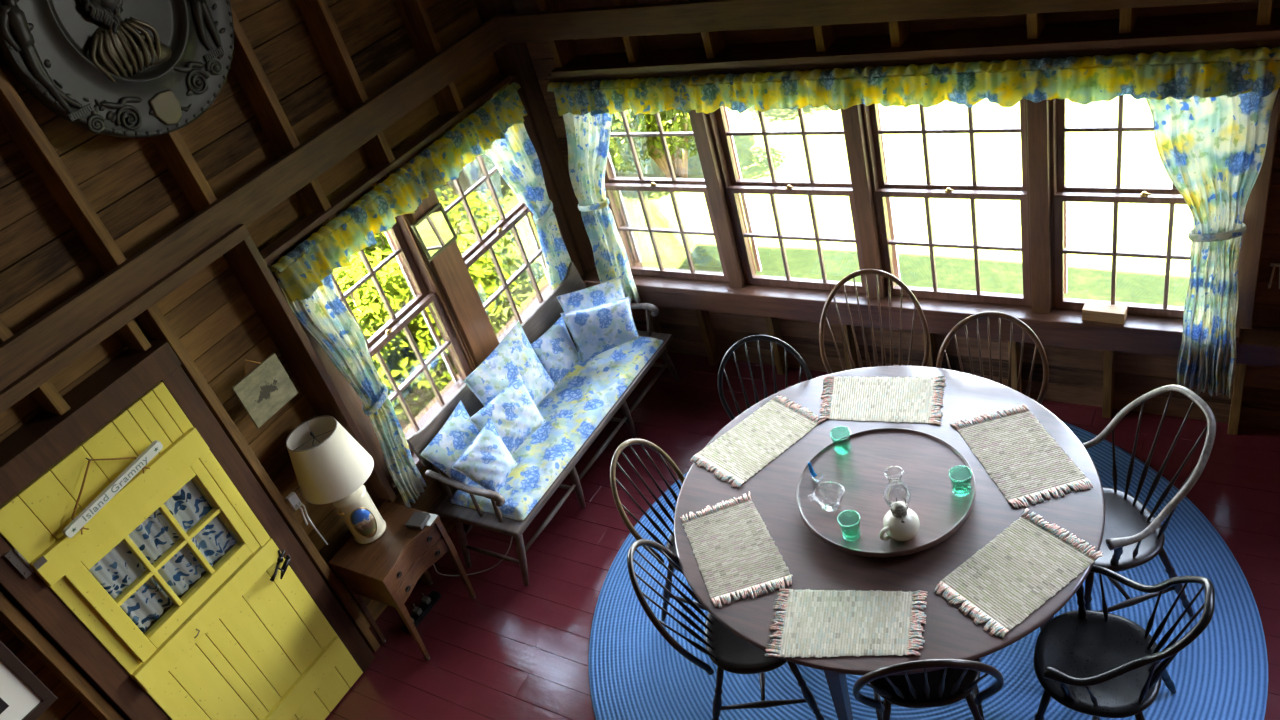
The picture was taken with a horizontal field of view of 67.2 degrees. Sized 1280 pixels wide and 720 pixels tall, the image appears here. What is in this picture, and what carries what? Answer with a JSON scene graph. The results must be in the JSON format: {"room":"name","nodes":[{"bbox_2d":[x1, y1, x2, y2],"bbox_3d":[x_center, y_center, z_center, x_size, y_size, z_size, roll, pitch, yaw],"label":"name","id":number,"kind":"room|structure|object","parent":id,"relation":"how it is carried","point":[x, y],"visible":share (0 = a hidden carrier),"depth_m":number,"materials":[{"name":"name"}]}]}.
{"room":"dining room","nodes":[
{"label":"dining room","id":0,"kind":"room"},
{"bbox_2d":[0,0,500,719],"bbox_3d":[-2.899,0.331,3.088,0.084,5.200,8.450,8,42,32],"label":"wall","id":1,"kind":"structure","parent":0,"point":[44,262],"depth_m":4.39,"materials":[{"name":"wood"}]},
{"bbox_2d":[0,318,70,414],"bbox_3d":[-2.679,-0.999,2.926,0.158,3.040,0.044,8,42,32],"label":"trim","id":2,"kind":"structure","parent":1,"relation":"attached to","point":[47,398],"depth_m":3.70,"materials":[{"name":"brown wood"}]},
{"bbox_2d":[0,591,124,719],"bbox_3d":[-2.691,0.208,3.166,0.158,5.200,0.044,8,42,32],"label":"trim","id":3,"kind":"structure","parent":1,"relation":"attached to","point":[10,615],"depth_m":3.84,"materials":[{"name":"brown wood"}]},
{"bbox_2d":[0,0,234,137],"bbox_3d":[-1.989,-1.336,3.695,0.126,0.944,0.948,8,42,32],"label":"wall plaque","id":4,"kind":"object","parent":1,"relation":"attached to","point":[116,68],"visible":1,"depth_m":3.70,"materials":[{"name":"grey metal"}]},
{"bbox_2d":[115,320,150,350],"bbox_3d":[-2.126,-0.128,3.984,0.158,0.185,0.035,8,42,32],"label":"trim","id":5,"kind":"structure","parent":1,"relation":"attached to","point":[130,335],"depth_m":3.97,"materials":[{"name":"brown wood"}]},
{"bbox_2d":[0,382,362,719],"bbox_3d":[-1.927,1.137,4.326,0.119,2.018,0.860,8,42,32],"label":"door","id":6,"kind":"structure","parent":1,"relation":"in","point":[247,640],"depth_m":4.19,"materials":[{"name":"yellow paint"}]},
{"bbox_2d":[63,440,162,537],"bbox_3d":[-2.120,0.474,3.831,0.063,0.227,0.489,8,42,32],"label":"sign","id":7,"kind":"object","parent":6,"relation":"hanging from","point":[77,523],"visible":1,"depth_m":3.82,"materials":[{"name":"grey"}]},
{"bbox_2d":[88,480,235,632],"bbox_3d":[-2.054,0.832,4.159,0.026,0.434,0.534,8,42,32],"label":"door curtain","id":8,"kind":"object","parent":6,"relation":"hanging from","point":[118,569],"visible":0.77,"depth_m":4.15,"materials":[{"name":"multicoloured fabric"}]},
{"bbox_2d":[149,130,216,213],"bbox_3d":[-2.232,-1.697,3.481,0.158,2.800,0.044,8,42,32],"label":"trim","id":9,"kind":"structure","parent":1,"relation":"attached to","point":[171,147],"depth_m":4.09,"materials":[{"name":"brown wood"}]},
{"bbox_2d":[0,338,374,719],"bbox_3d":[-2.029,1.072,4.361,0.187,2.155,1.030,8,42,32],"label":"trim","id":10,"kind":"structure","parent":1,"relation":"attached to","point":[40,443],"depth_m":3.93,"materials":[{"name":"brown wood"}]},
{"bbox_2d":[0,68,379,651],"bbox_3d":[-2.160,-0.463,3.858,0.158,5.200,0.044,8,42,32],"label":"trim","id":11,"kind":"structure","parent":1,"relation":"attached to","point":[15,116],"depth_m":3.87,"materials":[{"name":"brown wood"}]},
{"bbox_2d":[232,353,297,427],"bbox_3d":[-1.744,0.117,4.450,0.021,0.302,0.262,8,42,32],"label":"print","id":12,"kind":"object","parent":1,"relation":"hanging from","point":[267,388],"visible":1,"depth_m":4.45,"materials":[{"name":"paper"}]},
{"bbox_2d":[230,6,335,231],"bbox_3d":[-1.943,-1.874,3.898,0.158,3.140,0.044,8,42,32],"label":"trim","id":13,"kind":"structure","parent":1,"relation":"attached to","point":[245,65],"depth_m":4.39,"materials":[{"name":"brown wood"}]},
{"bbox_2d":[285,492,327,544],"bbox_3d":[-1.634,0.801,4.758,0.050,0.372,0.048,8,42,32],"label":"wall outlet","id":14,"kind":"object","parent":1,"relation":"attached to","point":[292,498],"visible":1,"depth_m":4.68,"materials":[{"name":"white"}]},
{"bbox_2d":[285,492,300,510],"bbox_3d":[-1.682,0.687,4.684,0.024,0.084,0.048,8,42,32],"label":"outlet plate","id":15,"kind":"object","parent":14,"relation":"attached to","point":[293,500],"depth_m":4.67,"materials":[{"name":"white"}]},
{"bbox_2d":[223,236,431,581],"bbox_3d":[-1.531,0.364,4.962,0.233,2.335,0.038,8,42,32],"label":"trim","id":16,"kind":"structure","parent":1,"relation":"attached to","point":[246,262],"depth_m":4.62,"materials":[{"name":"wood"}]},
{"bbox_2d":[267,256,391,481],"bbox_3d":[-1.594,0.079,4.886,0.180,1.410,0.080,8,42,32],"label":"trim","id":17,"kind":"structure","parent":1,"relation":"attached to","point":[340,383],"depth_m":4.92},
{"bbox_2d":[295,0,398,171],"bbox_3d":[-1.709,-2.170,4.203,0.158,3.140,0.044,8,42,32],"label":"trim","id":18,"kind":"structure","parent":1,"relation":"attached to","point":[319,21],"depth_m":4.70,"materials":[{"name":"brown wood"}]},
{"bbox_2d":[284,187,471,451],"bbox_3d":[-1.391,-0.148,5.193,0.143,1.318,0.804,8,42,32],"label":"window","id":19,"kind":"structure","parent":1,"relation":"in","point":[428,365],"depth_m":5.34,"materials":[{"name":"brown wood"}]},
{"bbox_2d":[260,75,511,264],"bbox_3d":[-1.275,-1.052,5.040,0.095,0.030,2.000,8,42,32],"label":"trim","id":20,"kind":"structure","parent":1,"relation":"attached to","point":[352,191],"depth_m":4.91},
{"bbox_2d":[270,82,526,301],"bbox_3d":[-1.153,-0.945,5.050,0.136,0.216,1.961,8,42,32],"label":"valance","id":21,"kind":"object","parent":1,"relation":"attached to","point":[301,271],"visible":1,"depth_m":4.91,"materials":[{"name":"fabric"}]},
{"bbox_2d":[278,274,426,506],"bbox_3d":[-1.366,0.134,4.913,0.186,1.452,0.338,8,42,32],"label":"curtain","id":22,"kind":"object","parent":21,"relation":"hanging from","point":[323,314],"visible":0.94,"depth_m":4.79,"materials":[{"name":"fabric"}]},
{"bbox_2d":[484,123,570,290],"bbox_3d":[-0.656,-0.932,5.862,0.125,1.212,0.480,8,42,32],"label":"curtain","id":23,"kind":"object","parent":21,"relation":"hanging from","point":[515,157],"visible":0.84,"depth_m":5.84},
{"bbox_2d":[394,0,466,131],"bbox_3d":[-1.422,-2.532,4.578,0.158,3.140,0.044,8,42,32],"label":"trim","id":24,"kind":"structure","parent":1,"relation":"attached to","point":[415,18],"depth_m":5.15,"materials":[{"name":"brown wood"}]},
{"bbox_2d":[371,150,498,371],"bbox_3d":[-1.138,-0.497,5.482,0.180,1.410,0.248,8,42,32],"label":"trim","id":25,"kind":"structure","parent":1,"relation":"attached to","point":[448,273],"depth_m":5.51,"materials":[{"name":"brown wood"}]},
{"bbox_2d":[411,203,457,260],"bbox_3d":[-1.117,-0.698,5.246,0.036,0.224,0.250,8,42,32],"label":"mirror","id":26,"kind":"object","parent":25,"relation":"attached to","point":[434,232],"visible":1,"depth_m":5.24,"materials":[{"name":"clear glass"}]},
{"bbox_2d":[429,462,474,526],"bbox_3d":[-1.142,0.723,5.735,0.138,0.700,0.044,8,42,32],"label":"trim","id":27,"kind":"structure","parent":1,"relation":"attached to","point":[430,463],"depth_m":5.72,"materials":[{"name":"brown wood"}]},
{"bbox_2d":[419,99,552,343],"bbox_3d":[-0.889,-0.782,5.848,0.143,1.318,0.844,8,42,32],"label":"window","id":28,"kind":"structure","parent":1,"relation":"in","point":[498,242],"depth_m":5.86,"materials":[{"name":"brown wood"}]},
{"bbox_2d":[389,274,589,492],"bbox_3d":[-0.923,0.058,5.901,0.260,0.045,2.070,8,42,32],"label":"trim","id":29,"kind":"structure","parent":1,"relation":"attached to","point":[417,461],"depth_m":5.31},
{"bbox_2d":[488,76,583,276],"bbox_3d":[-0.649,-1.115,6.120,0.180,1.410,0.080,8,42,32],"label":"trim","id":30,"kind":"structure","parent":1,"relation":"attached to","point":[563,228],"depth_m":6.09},
{"bbox_2d":[325,352,1279,719],"bbox_3d":[0.839,2.817,2.619,7.340,0.061,8.436,8,42,32],"label":"floor","id":31,"kind":"structure","parent":0,"point":[514,650],"depth_m":5.18,"materials":[{"name":"red paint"}]},
{"bbox_2d":[328,501,475,659],"bbox_3d":[-1.244,1.184,5.174,0.404,0.658,0.456,8,42,32],"label":"nightstand","id":32,"kind":"object","parent":31,"relation":"on","point":[386,570],"visible":1,"depth_m":4.97,"materials":[{"name":"brown wood"}]},
{"bbox_2d":[286,416,385,543],"bbox_3d":[-1.502,0.625,4.857,0.380,0.709,0.380,8,42,32],"label":"table lamp","id":33,"kind":"object","parent":32,"relation":"on","point":[330,466],"visible":1,"depth_m":4.70,"materials":[{"name":"fabric"}]},
{"bbox_2d":[423,512,437,525],"bbox_3d":[-1.115,0.830,5.023,0.104,0.003,0.080,3,40,28],"label":"paper card","id":34,"kind":"object","parent":32,"relation":"on","point":[433,516],"visible":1,"depth_m":5.01,"materials":[{"name":"paper"}]},
{"bbox_2d":[405,512,430,529],"bbox_3d":[-1.153,0.835,5.006,0.096,0.026,0.096,1,39,25],"label":"box","id":35,"kind":"object","parent":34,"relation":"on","point":[418,520],"visible":1,"depth_m":4.99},
{"bbox_2d":[401,590,440,633],"bbox_3d":[-1.240,1.388,5.389,0.083,0.093,0.280,8,42,32],"label":"power strip","id":36,"kind":"object","parent":31,"relation":"on","point":[419,613],"visible":0.77,"depth_m":5.39,"materials":[{"name":"black plastic"}]},
{"bbox_2d":[433,536,512,575],"bbox_3d":[-0.952,1.108,5.468,0.613,0.302,0.054,-5,37,18],"label":"power cable","id":37,"kind":"object","parent":31,"relation":"on","point":[512,536],"visible":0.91,"depth_m":5.55,"materials":[{"name":"black plastic"}]},
{"bbox_2d":[406,262,678,585],"bbox_3d":[-0.483,0.297,5.802,0.621,0.958,1.866,8,42,32],"label":"bench","id":38,"kind":"object","parent":31,"relation":"on","point":[547,313],"visible":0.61,"depth_m":5.50,"materials":[{"name":"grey wood"}]},
{"bbox_2d":[450,336,662,520],"bbox_3d":[-0.466,0.322,5.782,0.534,0.052,1.619,8,42,32],"label":"bench cushion","id":39,"kind":"object","parent":38,"relation":"on","point":[580,401],"visible":0.7,"depth_m":5.67,"materials":[{"name":"fabric"}]},
{"bbox_2d":[420,400,479,484],"bbox_3d":[-1.001,0.485,5.330,0.182,0.322,0.409,8,42,32],"label":"throw pillow","id":40,"kind":"object","parent":39,"relation":"on","point":[456,435],"visible":0.69,"depth_m":5.26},
{"bbox_2d":[450,418,516,492],"bbox_3d":[-0.827,0.536,5.236,0.196,0.272,0.350,8,42,32],"label":"throw pillow","id":41,"kind":"object","parent":39,"relation":"on","point":[487,461],"visible":0.99,"depth_m":5.19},
{"bbox_2d":[468,373,545,454],"bbox_3d":[-0.725,0.325,5.447,0.162,0.298,0.438,13,45,37],"label":"throw pillow","id":42,"kind":"object","parent":39,"relation":"on","point":[513,412],"visible":0.85,"depth_m":5.41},
{"bbox_2d":[463,320,555,405],"bbox_3d":[-0.743,0.118,5.652,0.198,0.433,0.578,8,42,32],"label":"throw pillow","id":43,"kind":"object","parent":39,"relation":"on","point":[514,355],"visible":0.66,"depth_m":5.61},
{"bbox_2d":[531,316,580,385],"bbox_3d":[-0.505,-0.053,5.934,0.150,0.275,0.354,13,45,37],"label":"throw pillow","id":44,"kind":"object","parent":39,"relation":"on","point":[555,349],"visible":0.91,"depth_m":5.89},
{"bbox_2d":[556,276,624,342],"bbox_3d":[-0.270,-0.328,6.091,0.430,0.338,0.137,-22,35,-7],"label":"throw pillow","id":45,"kind":"object","parent":39,"relation":"on","point":[611,290],"visible":0.44,"depth_m":6.03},
{"bbox_2d":[560,297,638,361],"bbox_3d":[-0.231,-0.214,5.971,0.438,0.313,0.153,-22,35,-5],"label":"throw pillow","id":46,"kind":"object","parent":39,"relation":"on","point":[595,330],"visible":1,"depth_m":5.94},
{"bbox_2d":[589,422,1267,719],"bbox_3d":[1.223,1.168,4.667,3.064,0.012,3.064,8,42,32],"label":"rug","id":47,"kind":"object","parent":31,"relation":"on","point":[635,673],"visible":0.36,"depth_m":4.42,"materials":[{"name":"fabric"}]},
{"bbox_2d":[610,438,706,620],"bbox_3d":[0.274,0.833,4.690,0.638,0.965,0.489,9,43,33],"label":"chair","id":48,"kind":"object","parent":47,"relation":"on","point":[670,545],"visible":0.35,"depth_m":4.68,"materials":[{"name":"brown wood"}]},
{"bbox_2d":[627,539,824,719],"bbox_3d":[0.391,1.139,4.184,0.666,0.998,0.489,-10,35,12],"label":"chair","id":49,"kind":"object","parent":47,"relation":"on","point":[728,651],"visible":0.6,"depth_m":4.11,"materials":[{"name":"black wood"}]},
{"bbox_2d":[718,335,811,419],"bbox_3d":[0.668,0.415,5.094,0.519,0.964,0.564,-4,37,19],"label":"chair","id":50,"kind":"object","parent":47,"relation":"on","point":[771,339],"visible":0.3,"depth_m":5.10,"materials":[{"name":"black paint"}]},
{"bbox_2d":[819,269,929,373],"bbox_3d":[1.261,0.152,5.085,0.573,1.086,0.683,-7,36,16],"label":"chair","id":51,"kind":"object","parent":47,"relation":"on","point":[864,272],"visible":0.34,"depth_m":5.10,"materials":[{"name":"brown wood"}]},
{"bbox_2d":[674,366,1104,719],"bbox_3d":[1.129,0.877,4.457,1.830,0.728,1.830,8,42,32],"label":"dining table","id":52,"kind":"object","parent":47,"relation":"on","point":[949,633],"visible":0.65,"depth_m":4.01,"materials":[{"name":"brown wood"}]},
{"bbox_2d":[680,491,792,607],"bbox_3d":[0.411,0.819,4.201,0.359,0.015,0.616,-20,35,-3],"label":"placemat","id":53,"kind":"object","parent":52,"relation":"on","point":[734,550],"visible":1,"depth_m":4.18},
{"bbox_2d":[690,396,825,487],"bbox_3d":[0.576,0.385,4.728,0.629,0.015,0.365,-34,38,-22],"label":"placemat","id":54,"kind":"object","parent":52,"relation":"on","point":[761,437],"visible":1,"depth_m":4.72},
{"bbox_2d":[765,589,926,657],"bbox_3d":[0.802,1.022,3.744,0.605,0.015,0.332,-4,37,19],"label":"placemat","id":55,"kind":"object","parent":52,"relation":"on","point":[816,623],"visible":1,"depth_m":3.74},
{"bbox_2d":[820,375,945,424],"bbox_3d":[1.177,0.190,4.731,0.620,0.015,0.372,0,38,24],"label":"placemat","id":56,"kind":"object","parent":52,"relation":"on","point":[876,399],"visible":1,"depth_m":4.73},
{"bbox_2d":[796,428,975,557],"bbox_3d":[1.064,0.574,4.199,0.756,0.070,0.756,8,42,32],"label":"lazy susan","id":57,"kind":"object","parent":52,"relation":"on","point":[926,460],"visible":0.94,"depth_m":4.18,"materials":[{"name":"brown wood"}]},
{"bbox_2d":[879,466,919,541],"bbox_3d":[1.029,0.584,3.858,0.146,0.342,0.175,8,42,32],"label":"oil lamp","id":58,"kind":"object","parent":57,"relation":"on","point":[901,523],"visible":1,"depth_m":3.88,"materials":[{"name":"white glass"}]},
{"bbox_2d":[934,508,1103,637],"bbox_3d":[1.457,0.814,3.741,0.586,0.015,0.361,-31,37,-18],"label":"placemat","id":59,"kind":"object","parent":52,"relation":"on","point":[1027,563],"visible":1,"depth_m":3.73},
{"bbox_2d":[950,404,1092,508],"bbox_3d":[1.655,0.405,4.219,0.353,0.015,0.619,-17,34,1],"label":"placemat","id":60,"kind":"object","parent":52,"relation":"on","point":[1016,451],"visible":1,"depth_m":4.20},
{"bbox_2d":[853,658,1003,719],"bbox_3d":[1.116,1.220,3.802,0.541,0.936,0.623,-9,35,12],"label":"chair","id":61,"kind":"object","parent":47,"relation":"on","point":[949,685],"visible":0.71,"depth_m":3.70,"materials":[{"name":"black wood"}]},
{"bbox_2d":[936,311,1048,403],"bbox_3d":[1.741,0.325,4.729,0.527,0.976,0.596,-4,37,20],"label":"chair","id":62,"kind":"object","parent":47,"relation":"on","point":[1029,331],"visible":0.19,"depth_m":4.72,"materials":[{"name":"brown wood"}]},
{"bbox_2d":[1033,565,1214,719],"bbox_3d":[1.781,1.135,3.636,0.604,0.921,0.555,4,40,29],"label":"armchair","id":63,"kind":"object","parent":47,"relation":"on","point":[1098,664],"visible":0.97,"depth_m":3.62,"materials":[{"name":"black paint"}]},
{"bbox_2d":[1082,385,1215,615],"bbox_3d":[2.043,0.642,4.112,0.648,1.023,0.574,-19,34,-1],"label":"armchair","id":64,"kind":"object","parent":47,"relation":"on","point":[1133,536],"visible":0.68,"depth_m":4.05,"materials":[{"name":"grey wood"}]},
{"bbox_2d":[512,0,1279,429],"bbox_3d":[2.184,-1.762,3.720,7.300,5.200,0.100,8,42,32],"label":"wall","id":65,"kind":"structure","parent":0,"point":[1075,374],"depth_m":5.28,"materials":[{"name":"wood"}]},
{"bbox_2d":[474,0,595,273],"bbox_3d":[-0.861,-2.104,5.554,0.158,5.200,0.148,8,42,32],"label":"trim","id":66,"kind":"structure","parent":65,"relation":"attached to","point":[513,59],"depth_m":5.95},
{"bbox_2d":[535,0,576,66],"bbox_3d":[-0.798,-2.895,4.724,0.044,3.050,0.168,8,42,32],"label":"trim","id":67,"kind":"structure","parent":65,"relation":"attached to","point":[563,51],"depth_m":5.47,"materials":[{"name":"brown wood"}]},
{"bbox_2d":[612,0,649,62],"bbox_3d":[-0.379,-2.838,4.458,0.044,3.050,0.168,8,42,32],"label":"trim","id":68,"kind":"structure","parent":65,"relation":"attached to","point":[636,47],"depth_m":5.22,"materials":[{"name":"brown wood"}]},
{"bbox_2d":[643,309,667,358],"bbox_3d":[0.091,-0.259,6.661,0.044,0.570,0.084,8,42,32],"label":"trim","id":69,"kind":"structure","parent":65,"relation":"attached to","point":[655,325],"depth_m":6.65,"materials":[{"name":"brown wood"}]},
{"bbox_2d":[605,111,728,281],"bbox_3d":[0.105,-1.078,5.814,0.804,1.318,0.143,8,42,32],"label":"window","id":70,"kind":"structure","parent":65,"relation":"in","point":[655,245],"depth_m":5.97,"materials":[{"name":"brown wood"}]},
{"bbox_2d":[695,310,719,365],"bbox_3d":[0.443,-0.211,6.438,0.044,0.570,0.084,8,42,32],"label":"trim","id":71,"kind":"structure","parent":65,"relation":"attached to","point":[703,317],"depth_m":6.45,"materials":[{"name":"brown wood"}]},
{"bbox_2d":[701,31,726,57],"bbox_3d":[0.028,-2.783,4.199,0.044,3.050,0.168,8,42,32],"label":"trim","id":72,"kind":"structure","parent":65,"relation":"attached to","point":[714,42],"depth_m":4.97,"materials":[{"name":"brown wood"}]},
{"bbox_2d":[688,110,755,287],"bbox_3d":[0.460,-1.055,5.546,0.124,1.405,0.205,8,42,32],"label":"trim","id":73,"kind":"structure","parent":65,"relation":"attached to","point":[700,125],"depth_m":5.51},
{"bbox_2d":[765,317,787,374],"bbox_3d":[0.867,-0.154,6.169,0.044,0.570,0.084,8,42,32],"label":"trim","id":74,"kind":"structure","parent":65,"relation":"attached to","point":[773,327],"depth_m":6.18,"materials":[{"name":"brown wood"}]},
{"bbox_2d":[707,105,865,292],"bbox_3d":[0.848,-0.977,5.343,0.804,1.318,0.143,8,42,32],"label":"window","id":75,"kind":"structure","parent":65,"relation":"in","point":[811,187],"depth_m":5.42,"materials":[{"name":"brown wood"}]},
{"bbox_2d":[813,25,836,51],"bbox_3d":[0.539,-2.714,3.875,0.044,3.050,0.168,8,42,32],"label":"trim","id":76,"kind":"structure","parent":65,"relation":"attached to","point":[825,35],"depth_m":4.65,"materials":[{"name":"brown wood"}]},
{"bbox_2d":[840,324,858,369],"bbox_3d":[1.282,-0.097,5.905,0.044,0.570,0.084,8,42,32],"label":"trim","id":77,"kind":"structure","parent":65,"relation":"attached to","point":[847,328],"depth_m":5.89,"materials":[{"name":"brown wood"}]},
{"bbox_2d":[841,104,895,299],"bbox_3d":[1.196,-0.955,5.079,0.124,1.405,0.205,8,42,32],"label":"trim","id":78,"kind":"structure","parent":65,"relation":"attached to","point":[852,117],"depth_m":5.02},
{"bbox_2d":[889,21,910,46],"bbox_3d":[0.850,-2.671,3.678,0.044,3.050,0.168,8,42,32],"label":"trim","id":79,"kind":"structure","parent":65,"relation":"attached to","point":[900,31],"depth_m":4.45,"materials":[{"name":"brown wood"}]},
{"bbox_2d":[584,268,1240,343],"bbox_3d":[1.273,-0.335,5.587,3.770,0.181,0.288,8,42,32],"label":"trim","id":80,"kind":"structure","parent":65,"relation":"attached to","point":[1169,327],"depth_m":5.28,"materials":[{"name":"wood"}]},
{"bbox_2d":[1082,302,1126,324],"bbox_3d":[2.298,-0.232,4.768,0.192,0.062,0.070,10,43,34],"label":"wooden box","id":81,"kind":"object","parent":80,"relation":"on","point":[1116,314],"visible":1,"depth_m":4.75,"materials":[{"name":"brown wood"}]},
{"bbox_2d":[547,39,1279,82],"bbox_3d":[0.999,-1.429,4.667,3.580,0.095,0.096,8,42,32],"label":"trim","id":82,"kind":"structure","parent":65,"relation":"attached to","point":[1270,43],"depth_m":4.35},
{"bbox_2d":[547,47,1279,115],"bbox_3d":[0.967,-1.298,4.617,3.542,0.191,0.137,8,42,32],"label":"valance","id":83,"kind":"object","parent":65,"relation":"attached to","point":[1231,72],"visible":1,"depth_m":4.33,"materials":[{"name":"fabric"}]},
{"bbox_2d":[563,112,639,302],"bbox_3d":[-0.207,-0.932,5.856,0.439,1.432,0.180,8,42,32],"label":"curtain","id":84,"kind":"object","parent":83,"relation":"hanging from","point":[588,135],"visible":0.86,"depth_m":5.78,"materials":[{"name":"fabric"}]},
{"bbox_2d":[1146,88,1278,397],"bbox_3d":[2.432,-0.495,4.258,0.512,1.642,0.186,8,42,32],"label":"curtain","id":85,"kind":"object","parent":83,"relation":"hanging from","point":[1212,150],"visible":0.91,"depth_m":4.06,"materials":[{"name":"fabric"}]},
{"bbox_2d":[550,8,1279,76],"bbox_3d":[1.493,-1.433,4.336,4.640,0.035,0.228,8,42,32],"label":"wooden beam","id":86,"kind":"structure","parent":65,"relation":"attached to","point":[1240,25],"depth_m":4.33,"materials":[{"name":"wood"}]},
{"bbox_2d":[922,332,936,367],"bbox_3d":[1.701,-0.040,5.639,0.044,0.570,0.084,8,42,32],"label":"trim","id":87,"kind":"structure","parent":65,"relation":"attached to","point":[932,360],"depth_m":5.60,"materials":[{"name":"brown wood"}]},
{"bbox_2d":[587,285,1279,367],"bbox_3d":[1.385,-0.262,5.451,4.140,0.120,0.120,8,42,32],"label":"trim","id":88,"kind":"structure","parent":65,"relation":"attached to","point":[1254,347],"depth_m":5.11,"materials":[{"name":"wood"}]},
{"bbox_2d":[861,99,1029,305],"bbox_3d":[1.578,-0.877,4.880,0.804,1.318,0.143,8,42,32],"label":"window","id":89,"kind":"structure","parent":65,"relation":"in","point":[887,189],"depth_m":4.93,"materials":[{"name":"brown wood"}]},
{"bbox_2d":[1008,341,1021,392],"bbox_3d":[2.096,0.013,5.389,0.044,0.570,0.084,8,42,32],"label":"trim","id":90,"kind":"structure","parent":65,"relation":"attached to","point":[1015,364],"depth_m":5.35,"materials":[{"name":"brown wood"}]},
{"bbox_2d":[1026,13,1045,38],"bbox_3d":[1.353,-2.603,3.358,0.044,3.050,0.168,8,42,32],"label":"trim","id":91,"kind":"structure","parent":65,"relation":"attached to","point":[1036,22],"depth_m":4.13,"materials":[{"name":"brown wood"}]},
{"bbox_2d":[1024,99,1056,312],"bbox_3d":[1.930,-0.856,4.613,0.124,1.405,0.205,8,42,32],"label":"trim","id":92,"kind":"structure","parent":65,"relation":"attached to","point":[1037,133],"depth_m":4.58,"materials":[{"name":"wood"}]},
{"bbox_2d":[1102,350,1114,417],"bbox_3d":[2.498,0.068,5.133,0.044,0.570,0.084,8,42,32],"label":"trim","id":93,"kind":"structure","parent":65,"relation":"attached to","point":[1109,356],"depth_m":5.14,"materials":[{"name":"brown wood"}]},
{"bbox_2d":[1119,8,1136,33],"bbox_3d":[1.655,-2.562,3.167,0.044,3.050,0.168,8,42,32],"label":"trim","id":94,"kind":"structure","parent":65,"relation":"attached to","point":[1128,16],"depth_m":3.93,"materials":[{"name":"brown wood"}]},
{"bbox_2d":[1049,95,1238,317],"bbox_3d":[2.316,-0.777,4.411,0.804,1.318,0.143,8,42,32],"label":"window","id":95,"kind":"structure","parent":65,"relation":"in","point":[1118,193],"depth_m":4.53,"materials":[{"name":"brown wood"}]},
{"bbox_2d":[1227,113,1279,434],"bbox_3d":[2.800,-0.465,4.386,0.044,2.100,0.084,8,42,32],"label":"trim","id":96,"kind":"structure","parent":65,"relation":"attached to","point":[1240,370],"depth_m":4.79,"materials":[{"name":"brown wood"}]},
{"bbox_2d":[1236,87,1279,328],"bbox_3d":[2.667,-0.759,4.151,0.080,1.405,0.195,8,42,32],"label":"trim","id":97,"kind":"structure","parent":65,"relation":"attached to","point":[1256,206],"depth_m":4.19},
{"bbox_2d":[1256,0,1273,24],"bbox_3d":[2.058,-2.507,2.911,0.044,3.050,0.168,8,42,32],"label":"trim","id":98,"kind":"structure","parent":65,"relation":"attached to","point":[1265,8],"depth_m":3.68,"materials":[{"name":"brown wood"}]},
{"bbox_2d":[1268,263,1279,288],"bbox_3d":[2.894,-0.377,4.384,0.056,0.098,0.084,8,42,32],"label":"coat hook","id":99,"kind":"object","parent":65,"relation":"attached to","point":[1274,265],"visible":1,"depth_m":4.38,"materials":[{"name":"metal"}]},
{"bbox_3d":[-2.521,1.292,3.530,0.046,0.200,0.040,8,42,32],"label":"trim","id":100,"kind":"structure","parent":0,"visible":0},
{"bbox_2d":[0,641,57,719],"bbox_3d":[-2.492,1.293,3.516,0.024,0.500,0.506,8,42,32],"label":"framed picture","id":101,"kind":"object","parent":100,"relation":"attached to","point":[23,696],"visible":1,"depth_m":3.69,"materials":[{"name":"beige"}]},
{"bbox_2d":[0,698,8,713],"bbox_3d":[-2.491,1.293,3.515,0.003,0.250,0.250,8,42,32],"label":"photograph","id":102,"kind":"object","parent":101,"relation":"attached to","point":[4,702],"depth_m":3.65},
{"bbox_3d":[3.286,1.189,-0.861,0.100,5.200,8.400,8,42,32],"label":"wall","id":103,"kind":"structure","parent":0,"visible":0},
{"bbox_2d":[497,0,1265,42],"bbox_3d":[2.199,-1.439,3.663,7.140,0.280,0.050,8,42,32],"label":"trim","id":104,"kind":"structure","parent":103,"relation":"attached to","point":[688,16],"depth_m":4.66,"materials":[{"name":"brown wood"}]},
{"label":"outside","id":105,"kind":"structure","parent":0,"visible":0},
{"bbox_2d":[614,95,1193,306],"bbox_3d":[3.612,-3.302,10.430,34.000,0.120,40.000,8,42,32],"label":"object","id":106,"kind":"structure","parent":105,"point":[1091,156],"depth_m":8.16,"materials":[{"name":"green plant"}]},
{"bbox_2d":[333,254,399,383],"bbox_3d":[-1.874,-0.194,7.263,2.090,1.506,1.280,-20,35,-3],"label":"bush","id":107,"kind":"object","parent":106,"relation":"on","point":[365,302],"visible":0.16,"depth_m":6.83,"materials":[{"name":"green plant"}]},
{"bbox_2d":[336,232,400,298],"bbox_3d":[-2.301,-1.033,8.642,2.280,1.488,1.696,5,41,29],"label":"bush","id":108,"kind":"object","parent":106,"relation":"on","point":[383,249],"visible":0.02,"depth_m":8.32,"materials":[{"name":"green plant"}]},
{"bbox_2d":[609,108,729,177],"bbox_3d":[0.179,-2.568,9.424,2.029,1.746,1.618,8,42,32],"label":"tree","id":109,"kind":"object","parent":106,"relation":"on","point":[652,147],"visible":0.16,"depth_m":9.47,"materials":[{"name":"green plant"}]},
{"bbox_3d":[-1.859,3.358,-1.572,7.480,5.200,0.100,8,42,32],"label":"wall","id":110,"kind":"structure","parent":0,"visible":0},
{"bbox_2d":[0,224,249,413],"bbox_3d":[-2.542,0.417,3.227,0.075,0.057,3.265,8,42,32],"label":"trim","id":111,"kind":"structure","parent":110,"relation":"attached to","point":[34,378],"depth_m":3.80,"materials":[{"name":"brown wood"}]},
{"bbox_2d":[0,14,506,390],"bbox_3d":[-2.751,0.576,2.965,0.040,0.160,8.140,8,42,32],"label":"wooden beam","id":112,"kind":"structure","parent":110,"relation":"attached to","point":[252,199],"depth_m":4.25,"materials":[{"name":"brown wood"}]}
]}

